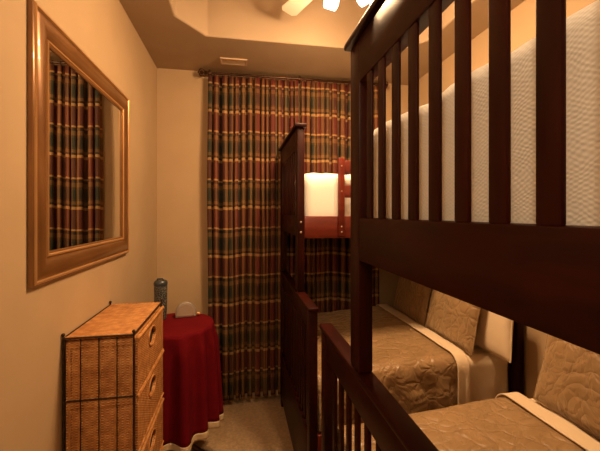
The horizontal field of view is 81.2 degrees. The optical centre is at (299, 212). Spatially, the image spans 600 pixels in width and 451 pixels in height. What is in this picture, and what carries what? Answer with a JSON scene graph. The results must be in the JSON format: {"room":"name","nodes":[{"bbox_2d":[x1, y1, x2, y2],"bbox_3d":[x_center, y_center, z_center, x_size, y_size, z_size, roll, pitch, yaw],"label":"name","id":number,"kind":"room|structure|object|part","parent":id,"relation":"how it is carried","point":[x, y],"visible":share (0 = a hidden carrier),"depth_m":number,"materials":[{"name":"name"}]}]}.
{"room":"bedroom","nodes":[
{"label":"bedroom","id":0,"kind":"room"},
{"bbox_2d":[0,0,156,450],"bbox_3d":[-0.958,-0.060,1.006,0.096,3.600,4.548,0,0,-10],"label":"wall","id":1,"kind":"structure","parent":0,"point":[33,321],"depth_m":1.37,"materials":[{"name":"paint"}]},
{"bbox_2d":[28,0,128,287],"bbox_3d":[-1.025,-0.243,1.749,0.026,1.007,1.082,0,0,-10],"label":"wall mirror","id":2,"kind":"object","parent":1,"relation":"attached to","point":[78,118],"visible":1,"depth_m":1.51,"materials":[{"name":"brown wood"}]},
{"bbox_2d":[191,395,293,450],"bbox_3d":[0.300,1.776,1.229,2.652,0.072,4.548,0,0,-10],"label":"floor","id":3,"kind":"structure","parent":0,"point":[254,424],"depth_m":2.81,"materials":[{"name":"carpet"}]},
{"bbox_2d":[61,299,163,450],"bbox_3d":[-0.888,1.119,1.743,0.300,1.242,0.560,0,0,-10],"label":"chest","id":4,"kind":"object","parent":3,"relation":"on","point":[114,400],"visible":1,"depth_m":1.49,"materials":[{"name":"wicker"}]},
{"bbox_3d":[-0.890,0.922,1.740,0.266,0.257,0.536,0,0,-10],"label":"drawer","id":5,"kind":"part","parent":4,"relation":"part of","materials":[{"name":"wicker"}]},
{"bbox_3d":[-0.890,0.668,1.740,0.266,0.257,0.536,0,0,-10],"label":"drawer","id":6,"kind":"part","parent":4,"relation":"part of","materials":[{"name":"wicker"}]},
{"bbox_3d":[-0.753,0.922,1.767,0.011,0.247,0.517,0,0,-10],"label":"drawer","id":7,"kind":"part","parent":4,"relation":"part of","materials":[{"name":"wicker"}]},
{"bbox_3d":[-0.753,0.668,1.767,0.011,0.247,0.517,0,0,-10],"label":"drawer","id":8,"kind":"part","parent":4,"relation":"part of","materials":[{"name":"wicker"}]},
{"bbox_3d":[-0.753,1.200,1.767,0.011,0.247,0.517,0,0,-10],"label":"drawer","id":9,"kind":"part","parent":4,"relation":"part of","materials":[{"name":"wicker"}]},
{"bbox_2d":[170,443,204,450],"bbox_3d":[-0.866,1.248,2.400,0.518,0.971,0.518,0,0,-10],"label":"round table","id":10,"kind":"object","parent":3,"relation":"on","point":[195,447],"visible":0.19,"depth_m":2.46,"materials":[{"name":"brown wood"}]},
{"bbox_2d":[162,313,223,450],"bbox_3d":[-0.837,1.109,2.413,0.613,0.704,0.653,0,0,-10],"label":"tablecloth","id":11,"kind":"object","parent":10,"relation":"on","point":[192,382],"visible":0.48,"depth_m":2.22,"materials":[{"name":"red fabric"}]},
{"bbox_2d":[153,278,167,319],"bbox_3d":[-0.993,0.608,2.493,0.095,0.294,0.095,0,0,-10],"label":"tumbler","id":12,"kind":"object","parent":11,"relation":"on","point":[160,285],"visible":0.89,"depth_m":2.46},
{"bbox_3d":[-0.993,0.496,2.493,0.095,0.037,0.095,0,0,-10],"label":"lid","id":13,"kind":"part","parent":12,"relation":"part of","materials":[{"name":"silver metal"}]},
{"bbox_2d":[175,301,199,317],"bbox_3d":[-0.821,0.702,2.556,0.168,0.106,0.049,0,0,-20],"label":"clock","id":14,"kind":"object","parent":11,"relation":"on","point":[184,309],"visible":1,"depth_m":2.53,"materials":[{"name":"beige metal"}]},
{"bbox_3d":[-0.837,1.426,2.413,0.612,0.072,0.651,0,0,-10],"label":"hem trim","id":15,"kind":"part","parent":11,"relation":"part of","materials":[{"name":"beige fabric"}]},
{"bbox_3d":[-0.761,1.650,2.461,0.207,0.167,0.038,0,0,-30],"label":"leg","id":16,"kind":"part","parent":10,"relation":"part of","materials":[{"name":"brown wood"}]},
{"bbox_2d":[278,123,523,450],"bbox_3d":[0.593,0.577,2.668,1.374,2.326,1.340,0,0,-10],"label":"bunk bed","id":17,"kind":"object","parent":3,"relation":"on","point":[298,312],"visible":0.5,"depth_m":2.32,"materials":[{"name":"brown wood"}]},
{"bbox_3d":[-0.149,1.140,3.170,0.048,1.200,0.066,0,0,-10],"label":"post","id":18,"kind":"part","parent":17,"relation":"part of","materials":[{"name":"brown wood"}]},
{"bbox_3d":[-0.147,-0.023,3.158,0.048,1.078,0.090,0,0,-10],"label":"post","id":19,"kind":"part","parent":17,"relation":"part of","materials":[{"name":"brown wood"}]},
{"bbox_3d":[-0.077,-0.491,2.745,0.043,0.142,0.746,0,0,-10],"label":"rail","id":20,"kind":"part","parent":17,"relation":"part of","materials":[{"name":"brown wood"}]},
{"bbox_3d":[-0.076,0.085,2.746,0.046,0.138,0.746,0,0,-10],"label":"rail","id":21,"kind":"part","parent":17,"relation":"part of","materials":[{"name":"brown wood"}]},
{"bbox_3d":[-0.041,0.597,2.555,0.038,0.114,1.182,0,0,-10],"label":"rail","id":22,"kind":"part","parent":17,"relation":"part of","materials":[{"name":"brown wood"}]},
{"bbox_3d":[-0.041,1.458,2.555,0.043,0.420,1.182,0,0,-10],"label":"rail","id":23,"kind":"part","parent":17,"relation":"part of","materials":[{"name":"brown wood"}]},
{"bbox_3d":[-0.002,-0.023,2.334,0.048,1.078,0.090,0,0,-10],"label":"post","id":24,"kind":"part","parent":17,"relation":"part of","materials":[{"name":"brown wood"}]},
{"bbox_3d":[0.068,1.140,1.941,0.048,1.200,0.066,0,0,-10],"label":"post","id":25,"kind":"part","parent":17,"relation":"part of","materials":[{"name":"brown wood"}]},
{"bbox_3d":[0.706,1.302,2.047,1.244,0.156,0.034,0,0,-10],"label":"rail","id":26,"kind":"part","parent":17,"relation":"part of","materials":[{"name":"red wood"}]},
{"bbox_3d":[0.639,0.095,2.424,1.244,0.146,0.034,0,0,-10],"label":"rail","id":27,"kind":"part","parent":17,"relation":"part of","materials":[{"name":"red wood"}]},
{"bbox_3d":[0.754,-0.226,2.416,1.019,0.248,0.014,0,0,-10],"label":"guard rail","id":28,"kind":"part","parent":17,"relation":"part of","materials":[{"name":"red wood"}]},
{"bbox_3d":[1.341,1.140,2.166,0.048,1.200,0.066,0,0,-10],"label":"post","id":29,"kind":"part","parent":17,"relation":"part of","materials":[{"name":"brown wood"}]},
{"bbox_3d":[0.593,1.109,2.677,1.237,0.418,1.196,0,0,-10],"label":"mattress","id":30,"kind":"object","parent":17,"relation":"on","visible":0},
{"bbox_2d":[318,306,457,431],"bbox_3d":[0.431,1.040,2.639,0.891,0.346,1.282,0,0,-10],"label":"quilt","id":31,"kind":"object","parent":30,"relation":"on","point":[419,373],"visible":0.41,"depth_m":2.11,"materials":[{"name":"brown fabric"}]},
{"bbox_2d":[376,304,470,404],"bbox_3d":[0.876,1.020,2.722,0.096,0.336,1.303,0,0,-10],"label":"sheet","id":32,"kind":"object","parent":31,"relation":"on","point":[463,366],"visible":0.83,"depth_m":2.15,"materials":[{"name":"white fabric"}]},
{"bbox_2d":[409,313,507,401],"bbox_3d":[1.032,1.049,2.752,0.329,0.326,1.221,0,0,-10],"label":"sheet","id":33,"kind":"object","parent":30,"relation":"on","point":[488,372],"visible":0.18,"depth_m":2.16,"materials":[{"name":"beige fabric"}]},
{"bbox_2d":[393,276,431,325],"bbox_3d":[0.949,0.678,2.971,0.135,0.394,0.548,0,0,-10],"label":"pillow","id":34,"kind":"object","parent":33,"relation":"on","point":[411,299],"visible":0.66,"depth_m":2.86,"materials":[{"name":"brown fabric"}]},
{"bbox_2d":[425,289,480,355],"bbox_3d":[1.044,0.677,2.415,0.128,0.395,0.548,0,0,-10],"label":"pillow","id":35,"kind":"object","parent":33,"relation":"on","point":[455,320],"visible":0.64,"depth_m":2.31,"materials":[{"name":"brown fabric"}]},
{"bbox_2d":[474,308,513,362],"bbox_3d":[1.181,0.681,2.281,0.113,0.414,0.553,0,0,-10],"label":"pillow","id":36,"kind":"object","parent":33,"relation":"on","point":[494,332],"visible":0.39,"depth_m":2.10,"materials":[{"name":"white fabric"}]},
{"bbox_3d":[0.561,-0.040,2.859,1.223,0.293,0.829,0,0,-10],"label":"mattress","id":37,"kind":"object","parent":17,"relation":"on","visible":0},
{"bbox_2d":[304,173,350,215],"bbox_3d":[0.560,-0.100,2.858,1.235,0.392,0.846,0,0,-10],"label":"coverlet","id":38,"kind":"object","parent":37,"relation":"on","point":[320,190],"visible":0.15,"depth_m":2.36,"materials":[{"name":"white fabric"}]},
{"bbox_2d":[319,0,599,450],"bbox_3d":[0.884,0.577,1.024,1.374,2.326,1.498,0,0,-10],"label":"bunk bed","id":39,"kind":"object","parent":3,"relation":"on","point":[543,276],"visible":0.84,"depth_m":0.66,"materials":[{"name":"brown wood"}]},
{"bbox_3d":[0.128,1.140,1.605,0.048,1.200,0.066,0,0,-10],"label":"post","id":40,"kind":"part","parent":39,"relation":"part of","materials":[{"name":"brown wood"}]},
{"bbox_3d":[0.205,-0.023,1.170,0.048,1.078,0.090,0,0,-10],"label":"post","id":41,"kind":"part","parent":39,"relation":"part of","materials":[{"name":"brown wood"}]},
{"bbox_3d":[0.249,0.597,0.918,0.038,0.114,1.330,0,0,-10],"label":"rail","id":42,"kind":"part","parent":39,"relation":"part of","materials":[{"name":"brown wood"}]},
{"bbox_3d":[0.284,-0.491,0.706,0.043,0.142,0.852,0,0,-10],"label":"rail","id":43,"kind":"part","parent":39,"relation":"part of","materials":[{"name":"brown wood"}]},
{"bbox_3d":[0.286,0.085,0.706,0.046,0.138,0.852,0,0,-10],"label":"rail","id":44,"kind":"part","parent":39,"relation":"part of","materials":[{"name":"brown wood"}]},
{"bbox_3d":[0.885,1.126,1.029,1.237,0.384,1.367,0,0,-10],"label":"mattress","id":45,"kind":"object","parent":39,"relation":"on","visible":0},
{"bbox_2d":[337,397,586,450],"bbox_3d":[0.724,1.044,0.991,0.891,0.290,1.453,0,0,-10],"label":"quilt","id":46,"kind":"object","parent":45,"relation":"on","point":[496,424],"visible":0.59,"depth_m":1.49,"materials":[{"name":"brown fabric"}]},
{"bbox_2d":[495,392,599,450],"bbox_3d":[1.324,1.054,1.105,0.329,0.269,1.391,0,0,-10],"label":"sheet","id":47,"kind":"object","parent":45,"relation":"on","point":[532,399],"visible":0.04,"depth_m":1.51,"materials":[{"name":"beige fabric"}]},
{"bbox_2d":[533,334,599,438],"bbox_3d":[1.246,0.695,1.409,0.159,0.427,0.632,0,0,-10],"label":"pillow","id":48,"kind":"object","parent":47,"relation":"on","point":[568,382],"visible":0.73,"depth_m":1.51,"materials":[{"name":"brown quilted satin fabric"}]},
{"bbox_3d":[0.922,-0.040,0.819,1.223,0.293,0.935,0,0,-10],"label":"mattress","id":49,"kind":"object","parent":39,"relation":"on","visible":0},
{"bbox_2d":[374,0,599,225],"bbox_3d":[0.922,-0.095,0.819,1.235,0.382,0.952,0,0,-10],"label":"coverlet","id":50,"kind":"object","parent":49,"relation":"on","point":[583,26],"visible":0.37,"depth_m":0.54,"materials":[{"name":"white fabric"}]},
{"bbox_2d":[157,68,407,314],"bbox_3d":[-0.088,-0.060,3.421,2.460,3.600,0.096,0,0,-10],"label":"wall","id":51,"kind":"structure","parent":0,"point":[182,95],"depth_m":3.20,"materials":[{"name":"paint"}]},
{"bbox_2d":[228,390,277,399],"bbox_3d":[-0.079,1.695,3.367,2.460,0.090,0.014,0,0,-10],"label":"baseboard","id":52,"kind":"structure","parent":51,"relation":"attached to","point":[276,391],"depth_m":3.31,"materials":[{"name":"brown wood"}]},
{"bbox_2d":[198,68,388,87],"bbox_3d":[-0.026,-1.267,3.326,1.828,0.079,0.110,0,0,-10],"label":"curtain rod","id":53,"kind":"object","parent":51,"relation":"attached to","point":[205,72],"visible":0.66,"depth_m":3.26,"materials":[{"name":"brown metal"}]},
{"bbox_2d":[207,71,298,402],"bbox_3d":[-0.420,0.214,3.230,0.850,2.997,0.111,0,0,-10],"label":"curtain","id":54,"kind":"object","parent":53,"relation":"hanging from","point":[249,119],"visible":0.83,"depth_m":3.21,"materials":[{"name":"multicoloured fabric"}]},
{"bbox_3d":[-0.022,-1.267,3.307,1.674,0.023,0.023,0,0,-10],"label":"rod","id":55,"kind":"part","parent":53,"relation":"part of","materials":[{"name":"brown metal"}]},
{"bbox_2d":[300,78,378,312],"bbox_3d":[0.384,0.197,3.376,0.781,2.961,0.106,0,0,-11],"label":"curtain","id":56,"kind":"object","parent":53,"relation":"hanging from","point":[325,108],"visible":0.37,"depth_m":3.33,"materials":[{"name":"multicoloured fabric"}]},
{"bbox_2d":[119,0,524,84],"bbox_3d":[0.300,-1.584,1.229,2.460,0.552,4.356,0,0,-10],"label":"ceiling","id":57,"kind":"structure","parent":0,"point":[193,35],"depth_m":2.72,"materials":[{"name":"paint"}]},
{"bbox_2d":[220,57,246,65],"bbox_3d":[-0.570,-1.302,3.013,0.228,0.011,0.120,0,0,-10],"label":"ceiling vent","id":58,"kind":"object","parent":57,"relation":"in","point":[226,61],"visible":1,"depth_m":3.00,"materials":[{"name":"metal"}]},
{"bbox_2d":[282,0,372,15],"bbox_3d":[0.224,-1.525,1.925,1.162,0.665,1.182,0,0,-10],"label":"ceiling fan","id":59,"kind":"object","parent":57,"relation":"hanging from","point":[292,7],"visible":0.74,"depth_m":2.33,"materials":[{"name":"glass"}]},
{"bbox_3d":[0.037,-1.404,2.264,0.120,0.031,0.456,0,0,-34],"label":"blade","id":60,"kind":"part","parent":59,"relation":"part of","materials":[{"name":"beige"}]},
{"bbox_3d":[0.186,-1.248,2.060,0.089,0.112,0.100,0,0,-10],"label":"lamp shade","id":61,"kind":"part","parent":59,"relation":"part of","materials":[{"name":"white glass"}]},
{"bbox_3d":[0.367,-1.248,2.013,0.100,0.112,0.089,0,0,-10],"label":"lamp shade","id":62,"kind":"part","parent":59,"relation":"part of","materials":[{"name":"white glass"}]},
{"bbox_2d":[419,0,596,398],"bbox_3d":[1.559,-0.060,1.452,0.096,3.600,4.548,0,0,-10],"label":"wall","id":63,"kind":"structure","parent":0,"point":[523,17],"depth_m":2.16,"materials":[{"name":"paint"}]}
]}

